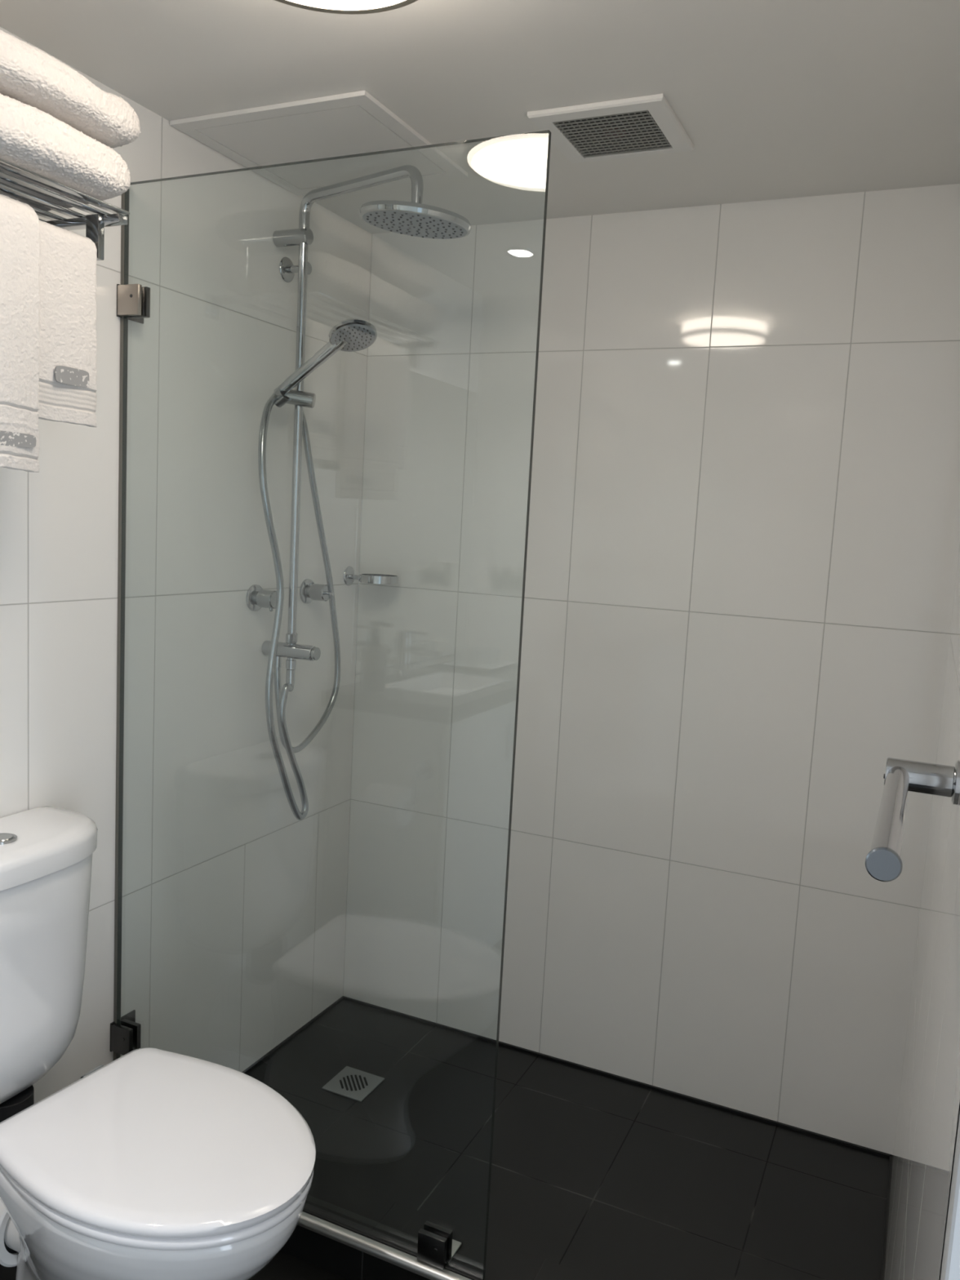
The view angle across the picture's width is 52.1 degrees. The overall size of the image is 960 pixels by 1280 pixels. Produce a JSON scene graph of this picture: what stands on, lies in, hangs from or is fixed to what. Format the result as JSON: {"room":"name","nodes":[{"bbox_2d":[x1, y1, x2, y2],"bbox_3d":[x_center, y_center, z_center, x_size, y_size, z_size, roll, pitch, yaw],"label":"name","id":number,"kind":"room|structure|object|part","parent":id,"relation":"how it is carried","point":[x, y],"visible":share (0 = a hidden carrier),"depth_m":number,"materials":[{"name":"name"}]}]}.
{"room":"bathroom","nodes":[
{"label":"bathroom","id":0,"kind":"room"},
{"bbox_2d":[0,26,372,1103],"bbox_3d":[-0.909,0.083,1.554,0.100,2.091,2.520,6,7,24],"label":"wall","id":1,"kind":"structure","parent":0,"point":[233,908],"depth_m":2.07,"materials":[{"name":"white tile"}]},
{"bbox_2d":[0,158,129,260],"bbox_3d":[-0.754,-0.599,1.301,0.259,0.075,0.548,6,7,24],"label":"towel rack","id":2,"kind":"object","parent":1,"relation":"attached to","point":[94,224],"visible":0.48,"depth_m":1.45,"materials":[{"name":"silver metal"}]},
{"bbox_2d":[0,194,40,472],"bbox_3d":[-0.694,-0.416,1.291,0.082,0.371,0.231,6,7,24],"label":"hanging towel","id":3,"kind":"object","parent":2,"relation":"hanging from","point":[20,224],"visible":1,"depth_m":1.34,"materials":[{"name":"white fabric"}]},
{"bbox_2d":[0,93,130,211],"bbox_3d":[-0.737,-0.679,1.288,0.265,0.093,0.536,6,7,24],"label":"folded towel","id":4,"kind":"object","parent":2,"relation":"on","point":[31,139],"visible":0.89,"depth_m":1.35,"materials":[{"name":"white fabric"}]},
{"bbox_2d":[0,30,141,148],"bbox_3d":[-0.726,-0.763,1.292,0.259,0.085,0.544,6,7,24],"label":"folded towel","id":5,"kind":"object","parent":4,"relation":"on","point":[32,77],"visible":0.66,"depth_m":1.35,"materials":[{"name":"white fabric"}]},
{"bbox_2d":[37,220,97,426],"bbox_3d":[-0.686,-0.449,1.303,0.052,0.280,0.425,6,7,24],"label":"hanging towel","id":6,"kind":"object","parent":2,"relation":"hanging from","point":[68,371],"visible":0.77,"depth_m":1.43,"materials":[{"name":"white fabric"}]},
{"bbox_3d":[-0.647,-0.646,1.529,0.244,0.012,0.018,6,7,24],"label":"arm","id":7,"kind":"part","parent":2,"relation":"part of","materials":[{"name":"silver metal"}]},
{"bbox_3d":[-0.585,-0.611,1.492,0.026,0.065,0.012,6,7,24],"label":"drop post","id":8,"kind":"part","parent":2,"relation":"part of","materials":[{"name":"silver metal"}]},
{"bbox_2d":[245,584,276,611],"bbox_3d":[-0.491,-0.094,2.240,0.060,0.062,0.062,6,7,24],"label":"tap","id":9,"kind":"object","parent":1,"relation":"attached to","point":[256,597],"visible":0.95,"depth_m":2.23,"materials":[{"name":"silver metal"}]},
{"bbox_3d":[-0.487,-0.094,2.238,0.051,0.041,0.041,6,7,24],"label":"handle","id":10,"kind":"part","parent":9,"relation":"part of","materials":[{"name":"silver metal"}]},
{"bbox_2d":[279,257,311,282],"bbox_3d":[-0.414,-0.843,2.231,0.062,0.055,0.055,6,7,24],"label":"robe hook","id":11,"kind":"object","parent":1,"relation":"attached to","point":[287,270],"visible":0.7,"depth_m":2.23,"materials":[{"name":"silver metal"}]},
{"bbox_3d":[-0.412,-0.843,2.229,0.056,0.027,0.027,6,7,24],"label":"stem","id":12,"kind":"part","parent":11,"relation":"part of","materials":[{"name":"silver metal"}]},
{"bbox_2d":[299,578,333,603],"bbox_3d":[-0.395,-0.117,2.422,0.078,0.062,0.062,6,7,24],"label":"tap","id":13,"kind":"object","parent":1,"relation":"attached to","point":[309,591],"visible":1,"depth_m":2.41,"materials":[{"name":"silver metal"}]},
{"bbox_3d":[-0.400,-0.118,2.424,0.051,0.041,0.041,6,7,24],"label":"handle","id":14,"kind":"part","parent":13,"relation":"part of","materials":[{"name":"silver metal"}]},
{"bbox_2d":[261,164,471,753],"bbox_3d":[-0.272,-0.336,2.145,0.260,1.272,0.570,-2,8,-36],"label":"shower column","id":15,"kind":"structure","parent":1,"relation":"attached to","point":[415,218],"depth_m":2.18,"materials":[{"name":"silver metal"}]},
{"bbox_2d":[274,656,281,667],"bbox_3d":[-0.475,0.050,2.299,0.019,0.028,0.019,6,7,24],"label":"outlet","id":16,"kind":"object","parent":15,"relation":"attached to","point":[278,659],"depth_m":2.29,"materials":[{"name":"silver metal"}]},
{"bbox_2d":[285,657,296,684],"bbox_3d":[-0.441,0.071,2.285,0.023,0.063,0.023,6,7,24],"label":"outlet","id":17,"kind":"object","parent":15,"relation":"attached to","point":[291,662],"depth_m":2.28,"materials":[{"name":"silver metal"}]},
{"bbox_3d":[-0.377,0.032,2.252,0.008,0.030,0.030,6,7,24],"label":"diverter knob","id":18,"kind":"part","parent":15,"relation":"part of","materials":[{"name":"silver metal"}]},
{"bbox_2d":[257,318,377,820],"bbox_3d":[-0.388,-0.119,2.166,0.212,1.140,0.237,-4,9,-44],"label":"shower","id":19,"kind":"object","parent":15,"relation":"attached to","point":[352,335],"visible":1,"depth_m":2.15,"materials":[{"name":"silver metal"}]},
{"bbox_3d":[-0.368,-0.601,2.142,0.187,0.143,0.036,6,7,24],"label":"handle","id":20,"kind":"part","parent":19,"relation":"part of","materials":[{"name":"silver metal"}]},
{"bbox_3d":[-0.280,-0.454,2.112,0.367,1.032,0.024,9,9,39],"label":"rail","id":21,"kind":"part","parent":15,"relation":"part of","materials":[{"name":"silver metal"}]},
{"bbox_2d":[0,1000,889,1279],"bbox_3d":[0.171,1.310,1.001,2.750,0.100,3.020,6,7,24],"label":"floor","id":22,"kind":"structure","parent":0,"point":[594,1175],"depth_m":2.13,"materials":[{"name":"black tile"}]},
{"bbox_2d":[0,805,315,1279],"bbox_3d":[-0.559,0.746,1.511,0.694,0.822,0.380,6,7,24],"label":"toilet","id":23,"kind":"object","parent":22,"relation":"on","point":[153,1163],"visible":1,"depth_m":1.46,"materials":[{"name":"white ceramic"}]},
{"bbox_2d":[0,1200,21,1266],"bbox_3d":[-0.752,0.951,1.621,0.292,0.156,0.156,6,7,24],"label":"outlet","id":24,"kind":"object","parent":23,"relation":"attached to","point":[10,1238],"depth_m":1.57,"materials":[{"name":"white plastic"}]},
{"bbox_3d":[-0.770,0.343,1.572,0.182,0.048,0.378,6,7,24],"label":"cistern lid","id":25,"kind":"part","parent":23,"relation":"part of","materials":[{"name":"white ceramic"}]},
{"bbox_3d":[-0.510,0.963,1.506,0.539,0.398,0.363,6,7,24],"label":"bowl","id":26,"kind":"part","parent":23,"relation":"part of","materials":[{"name":"white ceramic"}]},
{"bbox_3d":[-0.461,0.761,1.463,0.466,0.014,0.368,6,7,24],"label":"seat","id":27,"kind":"part","parent":23,"relation":"part of","materials":[{"name":"white plastic"}]},
{"bbox_3d":[-0.463,0.740,1.462,0.479,0.024,0.373,6,7,24],"label":"lid","id":28,"kind":"part","parent":23,"relation":"part of","materials":[{"name":"white plastic"}]},
{"bbox_2d":[321,1066,384,1102],"bbox_3d":[-0.305,1.071,2.370,0.110,0.004,0.110,6,7,24],"label":"floor drain","id":29,"kind":"object","parent":22,"relation":"on","point":[350,1082],"visible":1,"depth_m":2.37,"materials":[{"name":"silver metal"}]},
{"bbox_2d":[280,1170,599,1279],"bbox_3d":[-0.075,1.115,1.749,1.450,0.085,0.118,6,7,24],"label":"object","id":30,"kind":"structure","parent":22,"relation":"on","point":[397,1221],"depth_m":1.77,"materials":[{"name":"black tile"}]},
{"bbox_2d":[110,129,551,1279],"bbox_3d":[-0.313,0.126,1.746,0.831,1.853,0.074,6,7,24],"label":"screen","id":31,"kind":"object","parent":30,"relation":"on","point":[436,1247],"visible":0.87,"depth_m":1.80,"materials":[{"name":"clear glass"}]},
{"bbox_3d":[-0.727,0.794,1.997,0.004,0.060,0.066,6,7,24],"label":"fixing plate","id":32,"kind":"part","parent":31,"relation":"part of","materials":[{"name":"grey metal"}]},
{"bbox_3d":[-0.651,-0.626,1.830,0.004,0.058,0.066,6,7,24],"label":"fixing plate","id":33,"kind":"part","parent":31,"relation":"part of","materials":[{"name":"grey metal"}]},
{"bbox_3d":[-0.708,0.797,1.982,0.051,0.056,0.010,6,7,24],"label":"plate","id":34,"kind":"part","parent":31,"relation":"part of","materials":[{"name":"grey metal"}]},
{"bbox_3d":[-0.632,-0.623,1.814,0.051,0.054,0.010,6,7,24],"label":"plate","id":35,"kind":"part","parent":31,"relation":"part of","materials":[{"name":"grey metal"}]},
{"bbox_3d":[-0.074,1.048,1.711,0.052,0.053,0.010,6,7,24],"label":"plate","id":36,"kind":"part","parent":31,"relation":"part of","materials":[{"name":"grey metal"}]},
{"bbox_3d":[-0.066,1.073,1.732,0.052,0.004,0.051,6,7,24],"label":"fixing plate","id":37,"kind":"part","parent":31,"relation":"part of","materials":[{"name":"silver metal"}]},
{"bbox_2d":[297,1211,471,1279],"bbox_3d":[-0.098,1.083,1.692,1.448,0.015,0.018,6,7,24],"label":"trim","id":38,"kind":"structure","parent":30,"relation":"on","point":[408,1262],"depth_m":1.73,"materials":[{"name":"silver metal"}]},
{"bbox_2d":[0,0,959,234],"bbox_3d":[-0.129,-0.933,1.153,1.650,0.100,2.620,6,7,24],"label":"ceiling","id":39,"kind":"structure","parent":0,"point":[773,99],"depth_m":1.61,"materials":[{"name":"white paint"}]},
{"bbox_2d":[169,90,467,195],"bbox_3d":[-0.309,-0.984,1.971,0.434,0.008,0.413,6,7,24],"label":"access hatch","id":40,"kind":"object","parent":39,"relation":"attached to","point":[356,122],"visible":0.91,"depth_m":1.92,"materials":[{"name":"white paint"}]},
{"bbox_3d":[-0.309,-0.982,1.971,0.365,0.004,0.344,6,7,24],"label":"panel","id":41,"kind":"part","parent":40,"relation":"part of","materials":[{"name":"white paint"}]},
{"bbox_2d":[275,0,417,14],"bbox_3d":[-0.186,-0.849,1.172,0.296,0.076,0.296,6,7,24],"label":"ceiling lamp","id":42,"kind":"object","parent":39,"relation":"attached to","point":[335,6],"visible":1,"depth_m":1.29,"materials":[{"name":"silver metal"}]},
{"bbox_2d":[527,93,693,163],"bbox_3d":[0.244,-0.934,1.804,0.246,0.010,0.235,6,7,24],"label":"exhaust fan","id":43,"kind":"object","parent":39,"relation":"attached to","point":[646,125],"visible":1,"depth_m":1.78,"materials":[{"name":"white plastic"}]},
{"bbox_2d":[552,110,672,157],"bbox_3d":[0.248,-0.932,1.810,0.177,0.003,0.184,6,7,24],"label":"grille","id":44,"kind":"object","parent":43,"relation":"attached to","point":[615,133],"depth_m":1.81,"materials":[{"name":"grey"}]},
{"bbox_2d":[342,183,959,1155],"bbox_3d":[0.343,0.048,2.419,1.650,2.091,0.100,6,7,24],"label":"wall","id":45,"kind":"structure","parent":0,"point":[744,540],"depth_m":2.32,"materials":[{"name":"white tile"}]},
{"bbox_2d":[343,566,398,586],"bbox_3d":[-0.284,-0.163,2.573,0.147,0.052,0.100,6,7,24],"label":"soap dish","id":46,"kind":"object","parent":45,"relation":"attached to","point":[349,575],"visible":1,"depth_m":2.55,"materials":[{"name":"silver metal"}]},
{"bbox_3d":[-0.326,-0.164,2.595,0.041,0.020,0.020,6,7,24],"label":"arm","id":47,"kind":"part","parent":46,"relation":"part of","materials":[{"name":"silver metal"}]},
{"bbox_2d":[241,995,893,1279],"bbox_3d":[0.107,1.118,2.151,1.450,0.006,0.762,6,7,24],"label":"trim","id":48,"kind":"structure","parent":45,"relation":"attached to","point":[343,997],"depth_m":2.43,"materials":[{"name":"black tile"}]},
{"bbox_2d":[884,544,959,1279],"bbox_3d":[0.495,0.233,0.916,0.100,2.091,2.520,6,7,24],"label":"wall","id":49,"kind":"structure","parent":0,"point":[929,1099],"depth_m":1.06,"materials":[{"name":"white tile"}]},
{"bbox_2d":[865,757,959,881],"bbox_3d":[0.380,0.150,0.850,0.069,0.044,0.337,6,7,24],"label":"toilet paper holder","id":50,"kind":"object","parent":49,"relation":"attached to","point":[883,862],"visible":1,"depth_m":0.87,"materials":[{"name":"silver metal"}]},
{"bbox_3d":[0.440,0.137,0.983,0.062,0.031,0.031,6,7,24],"label":"post","id":51,"kind":"part","parent":50,"relation":"part of","materials":[{"name":"silver metal"}]},
{"bbox_2d":[938,1099,959,1279],"bbox_3d":[0.154,0.307,0.178,0.117,2.080,0.647,6,7,24],"label":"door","id":52,"kind":"structure","parent":49,"relation":"in","point":[949,1269],"depth_m":0.47,"materials":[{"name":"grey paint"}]}
]}

